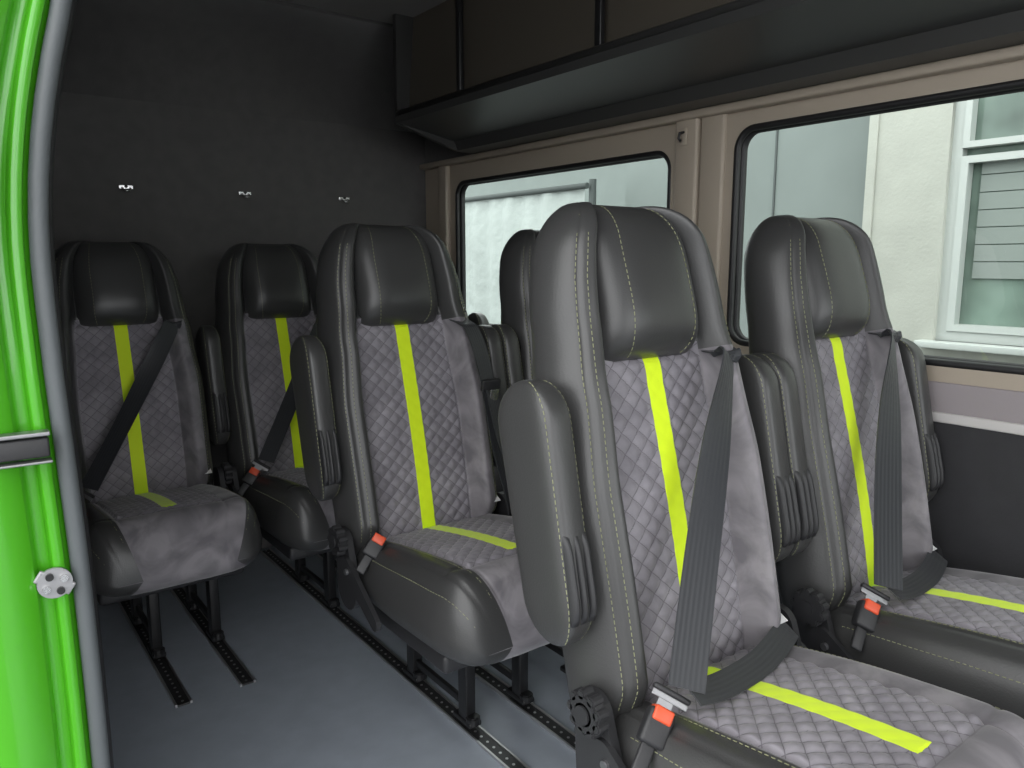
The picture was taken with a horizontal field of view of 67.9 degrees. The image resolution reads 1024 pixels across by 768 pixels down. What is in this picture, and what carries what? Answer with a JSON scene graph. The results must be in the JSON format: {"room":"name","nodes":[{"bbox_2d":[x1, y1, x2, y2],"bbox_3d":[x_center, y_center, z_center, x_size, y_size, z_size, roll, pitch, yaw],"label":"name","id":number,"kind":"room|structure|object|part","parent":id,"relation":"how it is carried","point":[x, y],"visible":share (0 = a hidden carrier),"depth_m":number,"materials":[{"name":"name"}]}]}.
{"room":"vehicle interior","nodes":[
{"label":"vehicle interior","id":0,"kind":"room"},
{"bbox_2d":[0,0,91,767],"bbox_3d":[-0.549,0.125,0.958,0.305,2.250,0.100,-7,11,-36],"label":"pillar","id":1,"kind":"structure","parent":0,"point":[44,723],"depth_m":0.90,"materials":[{"name":"green metal"}]},
{"bbox_2d":[53,92,425,548],"bbox_3d":[-0.984,-0.339,2.809,1.630,1.980,0.040,-7,11,-36],"label":"wall","id":2,"kind":"structure","parent":0,"point":[187,167],"depth_m":2.69,"materials":[{"name":"plastic"}]},
{"bbox_2d":[118,185,132,191],"bbox_3d":[-1.267,-0.643,2.499,0.045,0.024,0.031,-7,11,-36],"label":"coat hook","id":3,"kind":"object","parent":2,"relation":"attached to","point":[123,187],"visible":1,"depth_m":2.50,"materials":[{"name":"silver metal"}]},
{"bbox_2d":[239,191,250,197],"bbox_3d":[-0.955,-0.681,2.731,0.045,0.024,0.031,-7,11,-36],"label":"coat hook","id":4,"kind":"object","parent":2,"relation":"attached to","point":[243,193],"visible":1,"depth_m":2.73,"materials":[{"name":"silver metal"}]},
{"bbox_2d":[339,197,349,202],"bbox_3d":[-0.648,-0.717,2.960,0.045,0.024,0.031,-7,11,-36],"label":"coat hook","id":5,"kind":"object","parent":2,"relation":"attached to","point":[345,199],"visible":1,"depth_m":2.96,"materials":[{"name":"silver metal"}]},
{"bbox_2d":[97,547,575,767],"bbox_3d":[0.381,0.955,1.185,1.625,0.060,4.570,-7,11,-36],"label":"floor","id":6,"kind":"structure","parent":0,"point":[319,697],"depth_m":1.94,"materials":[{"name":"plastic"}]},
{"bbox_2d":[118,600,192,707],"bbox_3d":[-1.095,0.748,2.264,0.041,0.008,0.900,-7,11,-36],"label":"rail","id":7,"kind":"object","parent":6,"relation":"on","point":[175,689],"visible":0.59,"depth_m":2.06,"materials":[{"name":"grey metal"}]},
{"bbox_2d":[55,241,261,658],"bbox_3d":[-0.972,0.192,2.037,0.504,1.144,0.693,-7,11,-36],"label":"passenger seat","id":8,"kind":"object","parent":7,"relation":"on","point":[148,409],"visible":0.83,"depth_m":2.10,"materials":[{"name":"grey fabric"}]},
{"bbox_3d":[-1.101,-0.015,2.164,0.416,0.776,0.283,-7,11,-36],"label":"backrest","id":9,"kind":"part","parent":8,"relation":"part of","materials":[{"name":"grey fabric"}]},
{"bbox_2d":[86,484,261,596],"bbox_3d":[-0.908,0.374,1.967,0.420,0.185,0.460,-7,11,-36],"label":"seat cushion","id":10,"kind":"object","parent":8,"relation":"on","point":[144,538],"depth_m":1.82,"materials":[{"name":"grey fabric"}]},
{"bbox_3d":[-1.008,0.580,2.256,0.200,0.309,0.330,-7,11,-36],"label":"leg frame","id":11,"kind":"part","parent":8,"relation":"part of","materials":[{"name":"black metal"}]},
{"bbox_3d":[-0.903,0.003,2.294,0.053,0.356,0.170,-7,11,-36],"label":"armrest","id":12,"kind":"part","parent":8,"relation":"part of","materials":[{"name":"grey leather"}]},
{"bbox_2d":[170,587,255,686],"bbox_3d":[-0.967,0.732,2.359,0.041,0.008,0.900,-7,11,-36],"label":"rail","id":13,"kind":"object","parent":6,"relation":"on","point":[232,662],"visible":0.62,"depth_m":2.18,"materials":[{"name":"grey metal"}]},
{"bbox_2d":[260,548,529,767],"bbox_3d":[-0.048,0.831,1.745,0.041,0.008,3.000,-7,11,-36],"label":"rail","id":14,"kind":"object","parent":6,"relation":"on","point":[503,756],"visible":0.79,"depth_m":2.06,"materials":[{"name":"grey metal"}]},
{"bbox_2d":[215,243,339,607],"bbox_3d":[-0.603,0.148,2.311,0.504,1.144,0.693,-7,11,-36],"label":"passenger seat","id":15,"kind":"object","parent":14,"relation":"on","point":[265,294],"visible":0.5,"depth_m":2.33,"materials":[{"name":"grey fabric"}]},
{"bbox_3d":[-0.732,-0.059,2.439,0.416,0.776,0.283,-7,11,-36],"label":"backrest","id":16,"kind":"part","parent":15,"relation":"part of","materials":[{"name":"grey fabric"}]},
{"bbox_2d":[242,467,335,550],"bbox_3d":[-0.539,0.330,2.241,0.420,0.185,0.460,-7,11,-36],"label":"seat cushion","id":17,"kind":"object","parent":15,"relation":"on","point":[287,511],"depth_m":2.01,"materials":[{"name":"grey leather"}]},
{"bbox_3d":[-0.593,0.531,2.565,0.200,0.309,0.330,-7,11,-36],"label":"leg frame","id":18,"kind":"part","parent":15,"relation":"part of","materials":[{"name":"black metal"}]},
{"bbox_2d":[290,223,549,728],"bbox_3d":[-0.134,0.234,1.681,0.520,1.174,0.693,-7,11,-36],"label":"passenger seat","id":19,"kind":"object","parent":14,"relation":"on","point":[398,394],"visible":0.9,"depth_m":1.72,"materials":[{"name":"grey fabric"}]},
{"bbox_3d":[-0.432,0.073,1.663,0.053,0.356,0.170,-7,11,-36],"label":"armrest","id":20,"kind":"part","parent":19,"relation":"part of","materials":[{"name":"grey leather"}]},
{"bbox_3d":[-0.257,0.011,1.811,0.416,0.776,0.283,-7,11,-36],"label":"backrest","id":21,"kind":"part","parent":19,"relation":"part of","materials":[{"name":"grey fabric"}]},
{"bbox_2d":[356,513,549,666],"bbox_3d":[-0.064,0.400,1.613,0.420,0.185,0.460,-7,11,-36],"label":"seat cushion","id":22,"kind":"object","parent":19,"relation":"on","point":[450,584],"depth_m":1.45,"materials":[{"name":"grey leather"}]},
{"bbox_3d":[-0.117,0.616,1.939,0.200,0.339,0.330,-7,11,-36],"label":"leg frame","id":23,"kind":"part","parent":19,"relation":"part of","materials":[{"name":"black metal"}]},
{"bbox_3d":[-0.059,0.029,1.940,0.053,0.356,0.170,-7,11,-36],"label":"armrest","id":24,"kind":"part","parent":19,"relation":"part of","materials":[{"name":"grey leather"}]},
{"bbox_2d":[498,202,1023,767],"bbox_3d":[0.342,0.334,1.058,0.520,1.174,0.693,-7,11,-36],"label":"passenger seat","id":25,"kind":"object","parent":14,"relation":"on","point":[654,507],"visible":1,"depth_m":1.06,"materials":[{"name":"grey fabric"}]},
{"bbox_3d":[0.044,0.173,1.040,0.053,0.356,0.170,-7,11,-36],"label":"armrest","id":26,"kind":"part","parent":25,"relation":"part of","materials":[{"name":"grey leather"}]},
{"bbox_3d":[0.218,0.111,1.188,0.416,0.776,0.283,-7,11,-36],"label":"backrest","id":27,"kind":"part","parent":25,"relation":"part of","materials":[{"name":"grey fabric"}]},
{"bbox_3d":[0.417,0.129,1.317,0.053,0.356,0.170,-7,11,-36],"label":"armrest","id":28,"kind":"part","parent":25,"relation":"part of","materials":[{"name":"grey leather"}]},
{"bbox_2d":[615,645,1023,767],"bbox_3d":[0.412,0.500,0.991,0.420,0.185,0.460,-7,11,-36],"label":"seat cushion","id":29,"kind":"object","parent":25,"relation":"on","point":[758,706],"depth_m":0.97,"materials":[{"name":"grey fabric"}]},
{"bbox_2d":[316,553,575,752],"bbox_3d":[0.080,0.816,1.840,0.041,0.008,3.000,-7,11,-36],"label":"rail","id":30,"kind":"object","parent":6,"relation":"on","point":[532,711],"visible":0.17,"depth_m":1.88,"materials":[{"name":"grey metal"}]},
{"bbox_2d":[451,260,503,491],"bbox_3d":[-0.194,0.100,2.615,0.520,1.144,0.693,-7,11,-36],"label":"passenger seat","id":31,"kind":"object","parent":6,"relation":"on","point":[478,318],"visible":0.02,"depth_m":2.81,"materials":[{"name":"grey leather"}]},
{"bbox_3d":[-0.317,-0.108,2.748,0.416,0.776,0.283,-7,11,-36],"label":"backrest","id":32,"kind":"part","parent":31,"relation":"part of","materials":[{"name":"grey leather"}]},
{"bbox_3d":[-0.119,-0.091,2.877,0.053,0.356,0.170,-7,11,-36],"label":"armrest","id":33,"kind":"part","parent":31,"relation":"part of","materials":[{"name":"grey leather"}]},
{"bbox_2d":[494,467,503,491],"bbox_3d":[-0.124,0.281,2.550,0.420,0.185,0.460,-7,11,-36],"label":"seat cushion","id":34,"kind":"object","parent":31,"relation":"on","point":[499,488],"depth_m":2.34,"materials":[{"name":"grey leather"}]},
{"bbox_2d":[491,229,565,673],"bbox_3d":[0.282,0.185,1.990,0.520,1.174,0.693,-7,11,-36],"label":"passenger seat","id":35,"kind":"object","parent":6,"relation":"on","point":[514,330],"visible":0.02,"depth_m":1.99,"materials":[{"name":"grey leather"}]},
{"bbox_3d":[-0.016,0.024,1.972,0.053,0.356,0.170,-7,11,-36],"label":"armrest","id":36,"kind":"part","parent":35,"relation":"part of","materials":[{"name":"grey leather"}]},
{"bbox_3d":[0.158,-0.038,2.120,0.416,0.776,0.283,-7,11,-36],"label":"backrest","id":37,"kind":"part","parent":35,"relation":"part of","materials":[{"name":"grey leather"}]},
{"bbox_3d":[0.186,0.579,2.165,0.280,0.339,0.330,-7,11,-36],"label":"leg frame","id":38,"kind":"part","parent":35,"relation":"part of","materials":[{"name":"black metal"}]},
{"bbox_2d":[744,215,1023,718],"bbox_3d":[0.757,0.284,1.367,0.520,1.174,0.693,-7,11,-36],"label":"passenger seat","id":39,"kind":"object","parent":6,"relation":"on","point":[866,580],"visible":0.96,"depth_m":1.38,"materials":[{"name":"grey fabric"}]},
{"bbox_3d":[0.459,0.124,1.349,0.053,0.356,0.170,-7,11,-36],"label":"armrest","id":40,"kind":"part","parent":39,"relation":"part of","materials":[{"name":"grey leather"}]},
{"bbox_3d":[0.634,0.062,1.497,0.416,0.776,0.283,-7,11,-36],"label":"backrest","id":41,"kind":"part","parent":39,"relation":"part of","materials":[{"name":"grey fabric"}]},
{"bbox_3d":[0.832,0.079,1.627,0.053,0.356,0.170,-7,11,-36],"label":"armrest","id":42,"kind":"part","parent":39,"relation":"part of","materials":[{"name":"grey leather"}]},
{"bbox_2d":[830,567,1023,718],"bbox_3d":[0.827,0.451,1.300,0.420,0.185,0.460,-7,11,-36],"label":"seat cushion","id":43,"kind":"object","parent":39,"relation":"on","point":[961,631],"depth_m":1.26,"materials":[{"name":"grey fabric"}]},
{"bbox_2d":[280,0,446,23],"bbox_3d":[0.379,-1.005,0.870,1.630,0.050,4.570,-7,11,-36],"label":"ceiling","id":44,"kind":"structure","parent":0,"point":[378,10],"depth_m":2.50,"materials":[{"name":"grey fabric"}]},
{"bbox_2d":[425,138,1023,603],"bbox_3d":[1.015,-0.124,1.471,0.046,1.980,4.530,-7,11,-36],"label":"wall","id":45,"kind":"structure","parent":0,"point":[977,513],"depth_m":1.56,"materials":[{"name":"black plastic"}]},
{"bbox_2d":[438,166,450,257],"bbox_3d":[-0.269,-0.556,3.091,0.030,0.660,0.060,-7,11,-36],"label":"post","id":46,"kind":"object","parent":45,"relation":"attached to","point":[443,171],"visible":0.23,"depth_m":3.05,"materials":[{"name":"beige plastic"}]},
{"bbox_3d":[1.018,-0.865,1.355,0.040,0.480,4.530,-7,11,-36],"label":"panel","id":47,"kind":"part","parent":45,"relation":"part of","materials":[{"name":"plastic"}]},
{"bbox_2d":[673,118,701,225],"bbox_3d":[0.481,-0.399,2.108,0.030,0.660,0.077,-7,11,-36],"label":"pillar cover","id":48,"kind":"structure","parent":45,"relation":"attached to","point":[687,157],"depth_m":2.06,"materials":[{"name":"beige plastic"}]},
{"bbox_2d":[677,128,687,145],"bbox_3d":[0.456,-0.667,2.048,0.029,0.045,0.022,-7,11,-36],"label":"coat hook","id":49,"kind":"object","parent":48,"relation":"attached to","point":[684,132],"visible":1,"depth_m":2.05,"materials":[{"name":"beige plastic"}]},
{"bbox_3d":[0.466,-0.668,2.055,0.006,0.045,0.022,-7,11,-36],"label":"plate","id":50,"kind":"part","parent":49,"relation":"part of","materials":[{"name":"beige plastic"}]},
{"bbox_2d":[392,0,1023,153],"bbox_3d":[0.975,-0.796,1.086,0.360,0.432,4.140,-7,11,-36],"label":"luggage rack","id":51,"kind":"object","parent":45,"relation":"attached to","point":[471,76],"visible":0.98,"depth_m":1.86,"materials":[{"name":"grey plastic"}]},
{"bbox_3d":[-0.261,-1.056,2.713,0.350,0.432,0.020,-7,11,-36],"label":"panel","id":52,"kind":"part","parent":51,"relation":"part of","materials":[{"name":"grey plastic"}]},
{"bbox_3d":[0.894,-0.832,1.006,0.038,0.335,4.120,-7,11,-36],"label":"panel","id":53,"kind":"part","parent":51,"relation":"part of","materials":[{"name":"grey plastic"}]},
{"bbox_3d":[0.846,-0.671,0.994,0.020,0.019,4.120,-7,11,-36],"label":"lip rail","id":54,"kind":"part","parent":51,"relation":"part of","materials":[{"name":"grey plastic"}]},
{"bbox_2d":[698,114,727,290],"bbox_3d":[0.534,-0.389,2.046,0.022,0.660,0.077,-7,11,-36],"label":"pillar cover","id":55,"kind":"structure","parent":45,"relation":"attached to","point":[714,128],"depth_m":2.01,"materials":[{"name":"beige plastic"}]},
{"bbox_2d":[420,44,1023,169],"bbox_3d":[0.994,-0.614,1.376,0.040,0.022,4.530,-7,11,-36],"label":"trim","id":56,"kind":"structure","parent":45,"relation":"attached to","point":[1013,53],"depth_m":1.81,"materials":[{"name":"beige"}]},
{"bbox_2d":[425,59,1023,391],"bbox_3d":[1.018,-0.282,1.448,0.040,0.700,4.530,-7,11,-36],"label":"window frame","id":57,"kind":"structure","parent":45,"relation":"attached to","point":[663,138],"depth_m":1.99,"materials":[{"name":"beige"}]},
{"bbox_2d":[455,151,670,325],"bbox_3d":[0.116,-0.449,2.610,0.018,0.572,1.120,-7,11,-36],"label":"window","id":58,"kind":"structure","parent":57,"relation":"attached to","point":[651,153],"depth_m":2.55,"materials":[{"name":"black rubber"}]},
{"bbox_2d":[460,156,662,324],"bbox_3d":[0.133,-0.452,2.623,0.024,0.578,1.126,-7,11,-36],"label":"rubber","id":59,"kind":"object","parent":58,"relation":"attached to","point":[464,187],"visible":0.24,"depth_m":3.02,"materials":[{"name":"black rubber"}]},
{"bbox_2d":[726,79,1023,374],"bbox_3d":[0.933,-0.309,1.534,0.018,0.565,1.185,-7,11,-36],"label":"window","id":60,"kind":"structure","parent":57,"relation":"attached to","point":[1015,84],"depth_m":1.72,"materials":[{"name":"black rubber"}]},
{"bbox_2d":[733,88,1023,366],"bbox_3d":[0.950,-0.311,1.547,0.024,0.571,1.191,-7,11,-36],"label":"rubber","id":61,"kind":"object","parent":57,"relation":"attached to","point":[744,150],"visible":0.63,"depth_m":1.96,"materials":[{"name":"black rubber"}]},
{"bbox_3d":[1.016,0.475,1.568,0.044,0.766,4.530,-7,11,-36],"label":"panel","id":62,"kind":"part","parent":45,"relation":"part of","materials":[{"name":"fabric"}]},
{"bbox_3d":[1.015,0.046,1.499,0.046,0.065,4.530,-7,11,-36],"label":"fabric panel","id":63,"kind":"part","parent":45,"relation":"part of","materials":[{"name":"grey fabric"}]},
{"bbox_2d":[932,411,1023,435],"bbox_3d":[1.013,0.087,1.503,0.052,0.022,4.530,-7,11,-36],"label":"light strip","id":64,"kind":"object","parent":45,"relation":"attached to","point":[954,419],"visible":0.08,"depth_m":1.54,"materials":[{"name":"grey plastic"}]},
{"bbox_3d":[-1.041,-0.114,1.660,0.198,1.900,1.760,-7,11,-36],"label":"wall","id":65,"kind":"structure","parent":0,"visible":0},
{"bbox_2d":[28,0,113,767],"bbox_3d":[-0.036,0.160,0.357,0.154,1.810,1.566,-7,11,-36],"label":"seal","id":66,"kind":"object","parent":65,"relation":"in","point":[61,13],"depth_m":0.90,"materials":[{"name":"grey rubber"}]},
{"bbox_2d":[0,436,50,462],"bbox_3d":[-0.569,0.074,0.879,0.056,0.024,0.030,-7,11,-36],"label":"striker block","id":67,"kind":"object","parent":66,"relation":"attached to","point":[35,447],"visible":0.79,"depth_m":0.87,"materials":[{"name":"black plastic"}]},
{"bbox_2d":[0,429,49,440],"bbox_3d":[-0.561,0.059,0.867,0.058,0.005,0.020,-7,11,-36],"label":"bar","id":68,"kind":"object","parent":67,"relation":"attached to","point":[43,432],"depth_m":0.87,"materials":[{"name":"silver metal"}]},
{"bbox_2d":[0,457,52,469],"bbox_3d":[-0.561,0.091,0.872,0.058,0.003,0.020,-7,11,-36],"label":"bar","id":69,"kind":"object","parent":67,"relation":"attached to","point":[30,462],"depth_m":0.87,"materials":[{"name":"silver metal"}]},
{"bbox_2d":[33,567,75,598],"bbox_3d":[-0.554,0.241,0.921,0.044,0.038,0.010,-7,11,-36],"label":"latch plate","id":70,"kind":"object","parent":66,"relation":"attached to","point":[54,582],"visible":1,"depth_m":0.92,"materials":[{"name":"grey metal"}]},
{"label":"outside","id":71,"kind":"structure","parent":0,"visible":0},
{"label":"ground","id":72,"kind":"structure","parent":71,"visible":0},
{"bbox_2d":[465,179,595,323],"bbox_3d":[-0.654,-0.606,7.324,0.120,2.320,4.108,-7,11,-36],"label":"fence","id":73,"kind":"object","parent":72,"relation":"on","point":[491,220],"visible":0.08,"depth_m":6.51,"materials":[{"name":"grey"}]},
{"bbox_3d":[0.591,-0.353,5.746,0.056,2.320,0.056,-7,11,-36],"label":"post","id":74,"kind":"part","parent":73,"relation":"part of","materials":[{"name":"grey"}]},
{"bbox_2d":[465,163,625,206],"bbox_3d":[0.239,-1.851,11.616,0.500,3.420,9.500,-7,11,-36],"label":"warehouse","id":75,"kind":"structure","parent":72,"relation":"on","point":[610,180],"depth_m":10.26,"materials":[{"name":"beige paint"}]},
{"bbox_2d":[871,102,1023,363],"bbox_3d":[4.204,-1.303,1.243,0.200,5.620,7.230,-7,11,-36],"label":"wall","id":76,"kind":"structure","parent":72,"relation":"on","point":[914,152],"depth_m":3.97,"materials":[{"name":"white paint"}]},
{"bbox_2d":[625,116,869,337],"bbox_3d":[1.523,-1.895,4.936,0.180,5.620,1.970,-7,11,-36],"label":"cladding","id":77,"kind":"object","parent":76,"relation":"attached to","point":[821,168],"visible":0.02,"depth_m":4.60,"materials":[{"name":"grey"}]},
{"bbox_2d":[772,130,778,215],"bbox_3d":[1.638,-1.847,4.639,0.018,5.620,0.012,-7,11,-36],"label":"joint","id":78,"kind":"object","parent":77,"relation":"attached to","point":[776,142],"depth_m":4.72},
{"bbox_2d":[862,114,879,239],"bbox_3d":[1.971,-1.752,4.045,0.070,5.620,0.050,-7,11,-36],"label":"strip","id":79,"kind":"object","parent":76,"relation":"attached to","point":[874,119],"visible":0.02,"depth_m":4.12,"materials":[{"name":"beige paint"}]},
{"bbox_2d":[935,101,967,339],"bbox_3d":[2.252,-1.046,3.840,0.060,1.650,0.050,-7,11,-36],"label":"frame","id":80,"kind":"object","parent":76,"relation":"attached to","point":[958,151],"visible":0.43,"depth_m":3.85,"materials":[{"name":"grey"}]},
{"bbox_2d":[914,339,1023,355],"bbox_3d":[2.579,-0.132,3.463,0.180,0.035,1.390,-7,11,-36],"label":"sill","id":81,"kind":"structure","parent":76,"relation":"attached to","point":[936,344],"depth_m":3.74,"materials":[{"name":"grey"}]},
{"bbox_2d":[945,331,1023,346],"bbox_3d":[2.622,-0.178,3.482,0.060,0.050,1.180,-7,11,-36],"label":"frame","id":82,"kind":"object","parent":81,"relation":"on","point":[999,339],"visible":0.8,"depth_m":3.78,"materials":[{"name":"grey"}]},
{"bbox_2d":[962,99,978,148],"bbox_3d":[2.269,-1.488,3.729,0.060,0.638,0.030,-7,11,-36],"label":"window frame","id":83,"kind":"structure","parent":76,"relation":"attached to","point":[971,105],"depth_m":3.75,"materials":[{"name":"grey"}]},
{"bbox_2d":[969,135,1023,147],"bbox_3d":[2.614,-1.115,3.325,0.060,0.030,1.116,-7,11,-36],"label":"transom","id":84,"kind":"object","parent":83,"relation":"attached to","point":[1017,139],"visible":1,"depth_m":3.66,"materials":[{"name":"grey wood"}]},
{"bbox_2d":[946,150,1023,335],"bbox_3d":[2.604,-0.634,3.417,0.060,0.868,1.141,-7,11,-36],"label":"window frame","id":85,"kind":"structure","parent":76,"relation":"in","point":[966,171],"depth_m":3.81,"materials":[{"name":"grey"}]},
{"bbox_3d":[2.614,-0.221,3.469,0.060,0.035,1.106,-7,11,-36],"label":"sash","id":86,"kind":"part","parent":85,"relation":"part of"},
{"bbox_3d":[2.614,-1.043,3.337,0.060,0.035,1.106,-7,11,-36],"label":"sash","id":87,"kind":"part","parent":85,"relation":"part of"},
{"bbox_2d":[959,92,1023,327],"bbox_3d":[2.646,-0.971,3.373,0.010,1.650,1.280,-7,11,-36],"label":"glazing","id":88,"kind":"object","parent":76,"relation":"attached to","point":[991,302],"depth_m":3.75,"materials":[{"name":"clear glass"}]},
{"bbox_2d":[972,262,1023,278],"bbox_3d":[2.646,-0.508,3.428,0.011,0.080,1.050,-7,11,-36],"label":"louvres","id":89,"kind":"object","parent":88,"relation":"attached to","point":[988,270],"visible":1,"depth_m":3.74,"materials":[{"name":"grey"}]},
{"bbox_2d":[973,244,1023,260],"bbox_3d":[2.646,-0.593,3.414,0.011,0.080,1.050,-7,11,-36],"label":"louvres","id":90,"kind":"object","parent":88,"relation":"attached to","point":[1015,252],"visible":1,"depth_m":3.73,"materials":[{"name":"grey"}]},
{"bbox_2d":[975,226,1023,243],"bbox_3d":[2.646,-0.676,3.401,0.011,0.080,1.050,-7,11,-36],"label":"louvres","id":91,"kind":"object","parent":88,"relation":"attached to","point":[990,235],"visible":1,"depth_m":3.73,"materials":[{"name":"grey"}]},
{"bbox_2d":[977,208,1023,226],"bbox_3d":[2.646,-0.760,3.388,0.011,0.080,1.050,-7,11,-36],"label":"louvres","id":92,"kind":"object","parent":88,"relation":"attached to","point":[1000,217],"visible":1,"depth_m":3.71,"materials":[{"name":"grey"}]},
{"bbox_2d":[978,190,1023,209],"bbox_3d":[2.646,-0.844,3.374,0.011,0.080,1.050,-7,11,-36],"label":"louvres","id":93,"kind":"object","parent":88,"relation":"attached to","point":[1004,199],"visible":1,"depth_m":3.70,"materials":[{"name":"grey"}]},
{"bbox_2d":[980,172,1023,191],"bbox_3d":[2.646,-0.928,3.361,0.011,0.080,1.050,-7,11,-36],"label":"louvres","id":94,"kind":"object","parent":88,"relation":"attached to","point":[1006,181],"visible":1,"depth_m":3.69,"materials":[{"name":"grey"}]},
{"bbox_2d":[982,159,1023,173],"bbox_3d":[2.646,-1.012,3.347,0.011,0.080,1.050,-7,11,-36],"label":"louvres","id":95,"kind":"object","parent":88,"relation":"attached to","point":[1010,165],"visible":0.6,"depth_m":3.69,"materials":[{"name":"grey wood"}]}
]}

